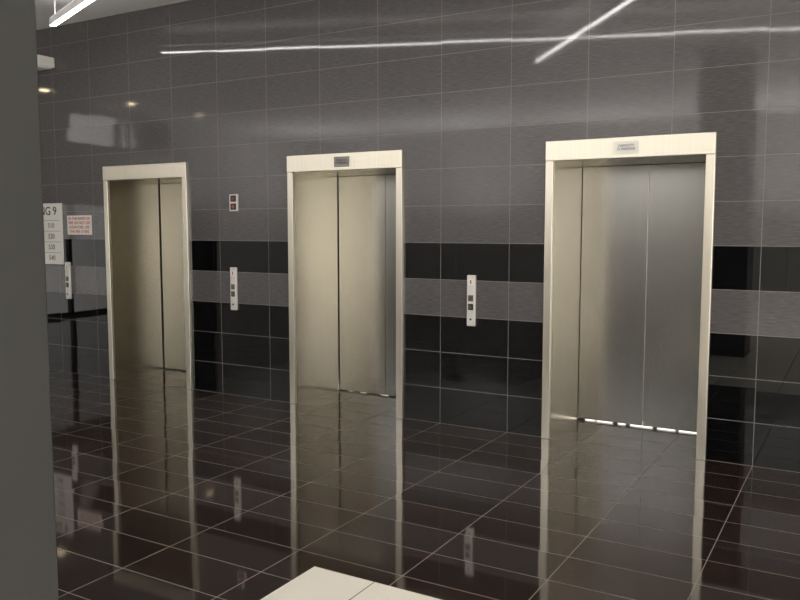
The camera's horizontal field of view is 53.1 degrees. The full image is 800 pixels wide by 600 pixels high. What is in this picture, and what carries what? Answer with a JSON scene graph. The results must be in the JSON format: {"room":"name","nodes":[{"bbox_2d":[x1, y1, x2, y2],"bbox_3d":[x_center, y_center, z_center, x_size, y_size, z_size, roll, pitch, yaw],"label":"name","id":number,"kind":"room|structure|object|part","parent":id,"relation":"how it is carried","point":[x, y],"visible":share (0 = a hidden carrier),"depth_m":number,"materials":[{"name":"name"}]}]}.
{"room":"elevator lobby","nodes":[
{"label":"elevator lobby","id":0,"kind":"room"},
{"bbox_2d":[35,0,188,29],"bbox_3d":[-1.793,-2.355,1.286,20.600,0.100,11.120,3,6,30],"label":"ceiling","id":1,"kind":"structure","parent":0,"point":[44,9],"depth_m":7.98,"materials":[{"name":"paint"}]},
{"bbox_2d":[49,0,93,25],"bbox_3d":[-0.505,-2.437,4.150,0.061,0.250,9.057,-4,7,-38],"label":"ceiling light","id":2,"kind":"object","parent":1,"relation":"hanging from","point":[74,6],"visible":1,"depth_m":7.26,"materials":[{"name":"paint"}]},
{"bbox_2d":[260,566,441,599],"bbox_3d":[1.951,1.877,-2.229,10.224,0.100,8.180,3,6,30],"label":"floor","id":3,"kind":"structure","parent":0,"point":[317,583],"depth_m":3.59,"materials":[{"name":"white tile"}]},
{"bbox_2d":[0,0,58,599],"bbox_3d":[-1.041,-0.401,1.332,0.600,3.800,0.555,3,6,30],"label":"wall","id":4,"kind":"structure","parent":3,"relation":"on","point":[28,546],"depth_m":1.42,"materials":[{"name":"paint"}]},
{"bbox_2d":[36,0,799,472],"bbox_3d":[0.973,-0.838,6.195,20.600,3.800,0.120,3,6,30],"label":"wall","id":5,"kind":"structure","parent":0,"point":[473,93],"depth_m":6.49,"materials":[{"name":"tile"}]},
{"bbox_2d":[37,55,54,70],"bbox_3d":[-4.252,-2.598,8.899,1.000,0.120,0.200,3,6,30],"label":"emergency light","id":6,"kind":"object","parent":5,"relation":"attached to","point":[43,62],"visible":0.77,"depth_m":8.65,"materials":[{"name":"paint"}]},
{"bbox_2d":[38,66,51,70],"bbox_3d":[-4.252,-2.543,8.904,0.940,0.010,0.160,3,6,30],"label":"diffuser","id":7,"kind":"object","parent":6,"relation":"attached to","point":[40,68],"depth_m":8.71,"materials":[{"name":"paint"}]},
{"bbox_2d":[43,203,63,264],"bbox_3d":[-4.133,-0.754,9.109,0.900,0.680,0.013,3,6,30],"label":"sign","id":8,"kind":"object","parent":5,"relation":"attached to","point":[52,212],"visible":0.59,"depth_m":8.95,"materials":[{"name":"plastic"}]},
{"bbox_2d":[65,262,71,298],"bbox_3d":[-3.685,-0.217,8.883,0.072,0.410,0.036,3,6,30],"label":"panel","id":9,"kind":"object","parent":5,"relation":"attached to","point":[67,264],"visible":1,"depth_m":8.87,"materials":[{"name":"metal"}]},
{"bbox_2d":[67,215,91,234],"bbox_3d":[-3.501,-0.818,8.737,0.400,0.210,0.007,3,6,30],"label":"notice sign","id":10,"kind":"object","parent":5,"relation":"attached to","point":[76,224],"visible":1,"depth_m":8.73,"materials":[{"name":"white paper"}]},
{"bbox_2d":[230,267,237,309],"bbox_3d":[-1.595,-0.108,7.671,0.072,0.410,0.036,3,6,30],"label":"panel","id":11,"kind":"object","parent":5,"relation":"attached to","point":[233,270],"visible":1,"depth_m":7.66,"materials":[{"name":"metal"}]},
{"bbox_2d":[229,194,238,210],"bbox_3d":[-1.578,-0.924,7.594,0.100,0.160,0.025,3,6,30],"label":"indicator","id":12,"kind":"object","parent":5,"relation":"attached to","point":[233,198],"visible":1,"depth_m":7.58,"materials":[{"name":"plastic"}]},
{"bbox_2d":[467,275,475,325],"bbox_3d":[0.571,0.005,6.415,0.072,0.410,0.036,3,6,30],"label":"panel","id":13,"kind":"object","parent":5,"relation":"attached to","point":[471,279],"visible":1,"depth_m":6.40,"materials":[{"name":"metal"}]},
{"bbox_2d":[50,368,799,599],"bbox_3d":[-1.642,1.506,1.893,20.600,0.100,11.720,3,6,30],"label":"floor","id":14,"kind":"structure","parent":0,"point":[164,489],"depth_m":4.67,"materials":[{"name":"tile"}]},
{"bbox_2d":[102,162,192,389],"bbox_3d":[-2.331,-0.364,8.730,1.280,2.500,1.154,3,6,30],"label":"elevator","id":15,"kind":"object","parent":14,"relation":"on","point":[146,206],"visible":0.62,"depth_m":8.84,"materials":[{"name":"metal"}]},
{"bbox_3d":[-2.497,-0.255,9.024,0.568,2.106,0.030,3,6,30],"label":"door panel","id":16,"kind":"part","parent":15,"relation":"part of","materials":[{"name":"metal"}]},
{"bbox_3d":[-2.249,0.816,8.979,1.080,0.005,0.125,3,6,30],"label":"door sill","id":17,"kind":"part","parent":15,"relation":"part of","materials":[{"name":"metal"}]},
{"bbox_2d":[287,150,403,418],"bbox_3d":[-0.216,-0.253,7.499,1.280,2.500,1.161,3,6,30],"label":"elevator","id":18,"kind":"object","parent":14,"relation":"on","point":[346,210],"visible":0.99,"depth_m":7.65,"materials":[{"name":"metal"}]},
{"bbox_3d":[-0.506,-1.195,6.914,0.156,0.088,0.006,3,6,30],"label":"label plate","id":19,"kind":"part","parent":18,"relation":"part of","materials":[{"name":"grey metal"}]},
{"bbox_3d":[-0.379,-0.144,7.797,0.568,2.106,0.030,3,6,30],"label":"door panel","id":20,"kind":"part","parent":18,"relation":"part of","materials":[{"name":"metal"}]},
{"bbox_3d":[-0.131,0.926,7.751,1.080,0.005,0.125,3,6,30],"label":"door sill","id":21,"kind":"part","parent":18,"relation":"part of","materials":[{"name":"metal"}]},
{"bbox_3d":[0.114,-0.118,7.511,0.568,2.106,0.030,3,6,30],"label":"door panel","id":22,"kind":"part","parent":18,"relation":"part of","materials":[{"name":"metal"}]},
{"bbox_2d":[541,132,716,460],"bbox_3d":[1.897,-0.143,6.274,1.280,2.500,1.161,3,6,30],"label":"elevator","id":23,"kind":"object","parent":14,"relation":"on","point":[629,221],"visible":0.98,"depth_m":6.36,"materials":[{"name":"metal"}]},
{"bbox_3d":[1.734,-0.036,6.572,0.568,2.101,0.030,3,6,30],"label":"door panel","id":24,"kind":"part","parent":23,"relation":"part of","materials":[{"name":"metal"}]},
{"bbox_3d":[1.607,-1.085,5.689,0.180,0.088,0.006,3,6,30],"label":"label plate","id":25,"kind":"part","parent":23,"relation":"part of","materials":[{"name":"white plastic"}]},
{"bbox_3d":[1.982,1.037,6.526,1.080,0.005,0.125,3,6,30],"label":"door sill","id":26,"kind":"part","parent":23,"relation":"part of","materials":[{"name":"metal"}]},
{"bbox_3d":[2.227,-0.011,6.286,0.568,2.101,0.030,3,6,30],"label":"door panel","id":27,"kind":"part","parent":23,"relation":"part of","materials":[{"name":"metal"}]}
]}

